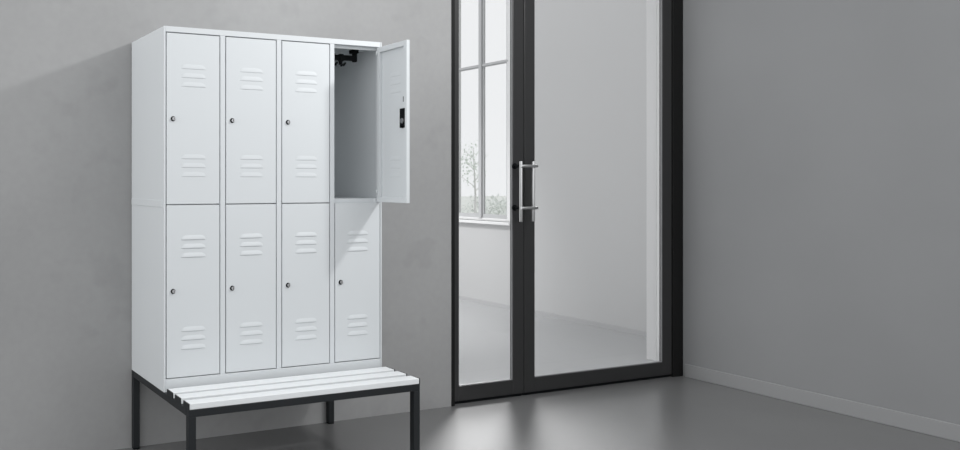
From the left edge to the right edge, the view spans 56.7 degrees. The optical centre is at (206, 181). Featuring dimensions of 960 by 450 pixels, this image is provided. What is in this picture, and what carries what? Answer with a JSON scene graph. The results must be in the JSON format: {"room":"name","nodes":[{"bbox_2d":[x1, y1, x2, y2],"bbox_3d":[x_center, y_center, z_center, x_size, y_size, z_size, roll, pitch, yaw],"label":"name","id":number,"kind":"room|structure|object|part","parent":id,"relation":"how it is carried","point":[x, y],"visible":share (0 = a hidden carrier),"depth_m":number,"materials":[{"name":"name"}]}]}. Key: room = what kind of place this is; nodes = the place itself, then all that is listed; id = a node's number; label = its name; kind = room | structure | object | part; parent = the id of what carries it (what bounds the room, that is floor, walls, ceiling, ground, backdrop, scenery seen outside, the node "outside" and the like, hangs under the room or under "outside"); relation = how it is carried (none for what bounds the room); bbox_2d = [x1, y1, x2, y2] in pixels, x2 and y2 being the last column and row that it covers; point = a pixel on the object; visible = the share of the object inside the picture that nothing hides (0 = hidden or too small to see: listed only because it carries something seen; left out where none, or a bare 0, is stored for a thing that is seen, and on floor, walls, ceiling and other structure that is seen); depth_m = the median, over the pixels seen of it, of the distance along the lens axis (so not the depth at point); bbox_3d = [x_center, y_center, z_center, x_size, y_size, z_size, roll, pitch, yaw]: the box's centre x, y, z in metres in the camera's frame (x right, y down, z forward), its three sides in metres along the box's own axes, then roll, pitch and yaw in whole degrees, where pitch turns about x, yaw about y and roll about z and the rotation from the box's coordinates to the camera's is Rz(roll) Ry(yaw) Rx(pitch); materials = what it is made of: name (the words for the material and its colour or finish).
{"room":"changing room","nodes":[
{"label":"changing room","id":0,"kind":"room"},
{"bbox_2d":[0,0,450,449],"bbox_3d":[-0.405,-0.624,4.324,8.435,4.000,0.160,0,0,-22],"label":"wall","id":1,"kind":"structure","parent":0,"point":[66,65],"depth_m":4.20,"materials":[{"name":"grey paint"}]},
{"bbox_2d":[455,0,537,403],"bbox_3d":[1.801,-0.021,5.129,0.590,2.795,0.122,0,0,-22],"label":"door","id":2,"kind":"structure","parent":1,"relation":"in","point":[514,386],"depth_m":5.23,"materials":[{"name":"grey metal"}]},
{"bbox_2d":[451,0,682,405],"bbox_3d":[2.420,-0.049,5.452,2.031,2.850,0.102,0,0,-22],"label":"door frame","id":3,"kind":"structure","parent":1,"relation":"attached to","point":[677,5],"depth_m":5.78,"materials":[{"name":"black metal"}]},
{"bbox_2d":[522,0,671,394],"bbox_3d":[2.649,-0.021,5.530,1.335,2.795,0.028,0,0,-22],"label":"door","id":4,"kind":"structure","parent":1,"relation":"in","point":[533,384],"depth_m":5.51,"materials":[{"name":"grey metal"}]},
{"bbox_2d":[116,299,959,449],"bbox_3d":[-0.492,1.426,6.034,9.580,0.100,13.600,0,0,-22],"label":"floor","id":5,"kind":"structure","parent":0,"point":[679,412],"depth_m":4.74,"materials":[{"name":"grey concrete"}]},
{"bbox_2d":[132,366,419,449],"bbox_3d":[0.318,1.161,4.088,1.192,0.431,0.816,0,0,-22],"label":"bench","id":6,"kind":"object","parent":5,"relation":"on","point":[193,402],"visible":0.91,"depth_m":3.79,"materials":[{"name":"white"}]},
{"bbox_3d":[-0.366,1.186,4.229,0.034,0.364,0.034,0,0,-22],"label":"leg","id":7,"kind":"part","parent":6,"relation":"part of","materials":[{"name":"black metal"}]},
{"bbox_3d":[-0.067,1.186,3.506,0.034,0.364,0.034,0,0,-22],"label":"leg","id":8,"kind":"part","parent":6,"relation":"part of","materials":[{"name":"black metal"}]},
{"bbox_2d":[131,26,409,391],"bbox_3d":[0.307,0.127,4.111,1.194,1.688,0.766,0,0,-22],"label":"locker","id":9,"kind":"object","parent":6,"relation":"on","point":[264,166],"visible":1,"depth_m":3.99,"materials":[{"name":"white metal"}]},
{"bbox_3d":[-0.065,0.509,3.838,0.265,0.798,0.022,0,0,-22],"label":"door","id":10,"kind":"part","parent":9,"relation":"part of","materials":[{"name":"white metal"}]},
{"bbox_3d":[-0.065,-0.291,3.839,0.265,0.792,0.020,0,0,-22],"label":"door","id":11,"kind":"part","parent":9,"relation":"part of","materials":[{"name":"white metal"}]},
{"bbox_3d":[0.212,0.509,3.953,0.265,0.798,0.022,0,0,-22],"label":"door","id":12,"kind":"part","parent":9,"relation":"part of","materials":[{"name":"white metal"}]},
{"bbox_3d":[0.212,-0.291,3.953,0.265,0.792,0.020,0,0,-22],"label":"door","id":13,"kind":"part","parent":9,"relation":"part of","materials":[{"name":"white metal"}]},
{"bbox_3d":[0.489,0.509,4.067,0.265,0.798,0.022,0,0,-22],"label":"door","id":14,"kind":"part","parent":9,"relation":"part of","materials":[{"name":"white metal"}]},
{"bbox_3d":[0.489,-0.291,4.068,0.265,0.792,0.020,0,0,-22],"label":"door","id":15,"kind":"part","parent":9,"relation":"part of","materials":[{"name":"white metal"}]},
{"bbox_3d":[0.684,-0.646,4.280,0.222,0.027,0.018,0,0,-22],"label":"coat rail","id":16,"kind":"part","parent":9,"relation":"part of","materials":[{"name":"black plastic"}]},
{"bbox_3d":[0.766,0.509,4.181,0.265,0.798,0.022,0,0,-22],"label":"door","id":17,"kind":"part","parent":9,"relation":"part of","materials":[{"name":"white metal"}]},
{"bbox_3d":[0.930,-0.291,4.098,0.020,0.792,0.265,0,0,-20],"label":"door","id":18,"kind":"part","parent":9,"relation":"part of","materials":[{"name":"white metal"}]},
{"bbox_3d":[0.318,0.988,4.088,1.190,0.032,0.816,0,0,-22],"label":"frame","id":19,"kind":"part","parent":6,"relation":"part of","materials":[{"name":"black metal"}]},
{"bbox_3d":[0.703,1.186,4.670,0.034,0.364,0.034,0,0,-22],"label":"leg","id":20,"kind":"part","parent":6,"relation":"part of","materials":[{"name":"black metal"}]},
{"bbox_3d":[1.002,1.186,3.947,0.034,0.364,0.034,0,0,-22],"label":"leg","id":21,"kind":"part","parent":6,"relation":"part of","materials":[{"name":"black metal"}]},
{"bbox_2d":[459,0,646,330],"bbox_3d":[2.763,-0.624,10.372,0.250,4.000,8.070,0,0,-22],"label":"wall","id":22,"kind":"structure","parent":0,"point":[591,55],"depth_m":7.92,"materials":[{"name":"grey paint"}]},
{"bbox_2d":[459,0,509,225],"bbox_3d":[3.068,-0.935,9.340,0.125,2.817,1.170,0,0,-22],"label":"window","id":23,"kind":"structure","parent":22,"relation":"in","point":[494,219],"depth_m":9.27,"materials":[{"name":"white"}]},
{"bbox_3d":[3.018,-0.444,9.558,0.025,1.711,0.489,0,0,-22],"label":"sash","id":24,"kind":"part","parent":23,"relation":"part of","materials":[{"name":"grey"}]},
{"bbox_3d":[3.056,0.457,9.335,0.100,0.032,1.170,0,0,-22],"label":"sill","id":25,"kind":"part","parent":23,"relation":"part of","materials":[{"name":"white"}]},
{"bbox_3d":[3.206,-1.803,9.104,0.025,0.962,0.389,0,0,-22],"label":"sash","id":26,"kind":"part","parent":23,"relation":"part of","materials":[{"name":"grey"}]},
{"bbox_3d":[3.206,-0.444,9.104,0.025,1.711,0.389,0,0,-22],"label":"sash","id":27,"kind":"part","parent":23,"relation":"part of","materials":[{"name":"grey"}]},
{"bbox_2d":[459,295,646,336],"bbox_3d":[2.611,1.354,10.396,0.012,0.045,7.910,0,0,-22],"label":"baseboard","id":28,"kind":"structure","parent":22,"relation":"attached to","point":[541,313],"depth_m":8.05,"materials":[{"name":"grey"}]},
{"bbox_2d":[647,0,658,360],"bbox_3d":[3.914,-0.624,6.514,1.070,4.000,0.090,0,0,-22],"label":"wall","id":29,"kind":"structure","parent":0,"point":[652,5],"depth_m":6.29,"materials":[{"name":"white paint"}]},
{"bbox_2d":[683,0,959,424],"bbox_3d":[4.403,-0.624,3.524,0.160,4.000,5.220,0,0,-22],"label":"wall","id":30,"kind":"structure","parent":0,"point":[821,138],"depth_m":4.93,"materials":[{"name":"grey paint"}]},
{"bbox_2d":[685,364,959,441],"bbox_3d":[4.348,1.331,3.433,0.012,0.090,5.094,0,0,-22],"label":"baseboard","id":31,"kind":"structure","parent":30,"relation":"attached to","point":[942,429],"depth_m":4.90,"materials":[{"name":"grey"}]},
{"label":"outside","id":32,"kind":"structure","parent":0,"visible":0},
{"bbox_2d":[461,196,505,214],"bbox_3d":[20.486,1.476,39.378,54.570,0.100,70.000,0,0,-22],"label":"ground","id":33,"kind":"structure","parent":32,"point":[464,199],"depth_m":55.58,"materials":[{"name":"white"}]},
{"bbox_2d":[461,140,487,212],"bbox_3d":[4.509,0.357,13.862,0.499,2.140,0.514,0,0,-22],"label":"tree","id":34,"kind":"object","parent":33,"relation":"on","point":[474,167],"visible":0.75,"depth_m":13.85,"materials":[{"name":"white plant"}]},
{"bbox_2d":[461,196,501,214],"bbox_3d":[5.628,0.834,16.902,0.866,1.184,0.887,0,0,-22],"label":"shrub","id":35,"kind":"object","parent":33,"relation":"on","point":[486,200],"visible":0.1,"depth_m":16.91,"materials":[{"name":"white plant"}]},
{"bbox_2d":[485,194,505,214],"bbox_3d":[5.751,0.826,16.076,0.888,1.200,0.924,0,0,-22],"label":"shrub","id":36,"kind":"object","parent":33,"relation":"on","point":[493,198],"visible":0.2,"depth_m":16.05,"materials":[{"name":"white plant"}]}
]}

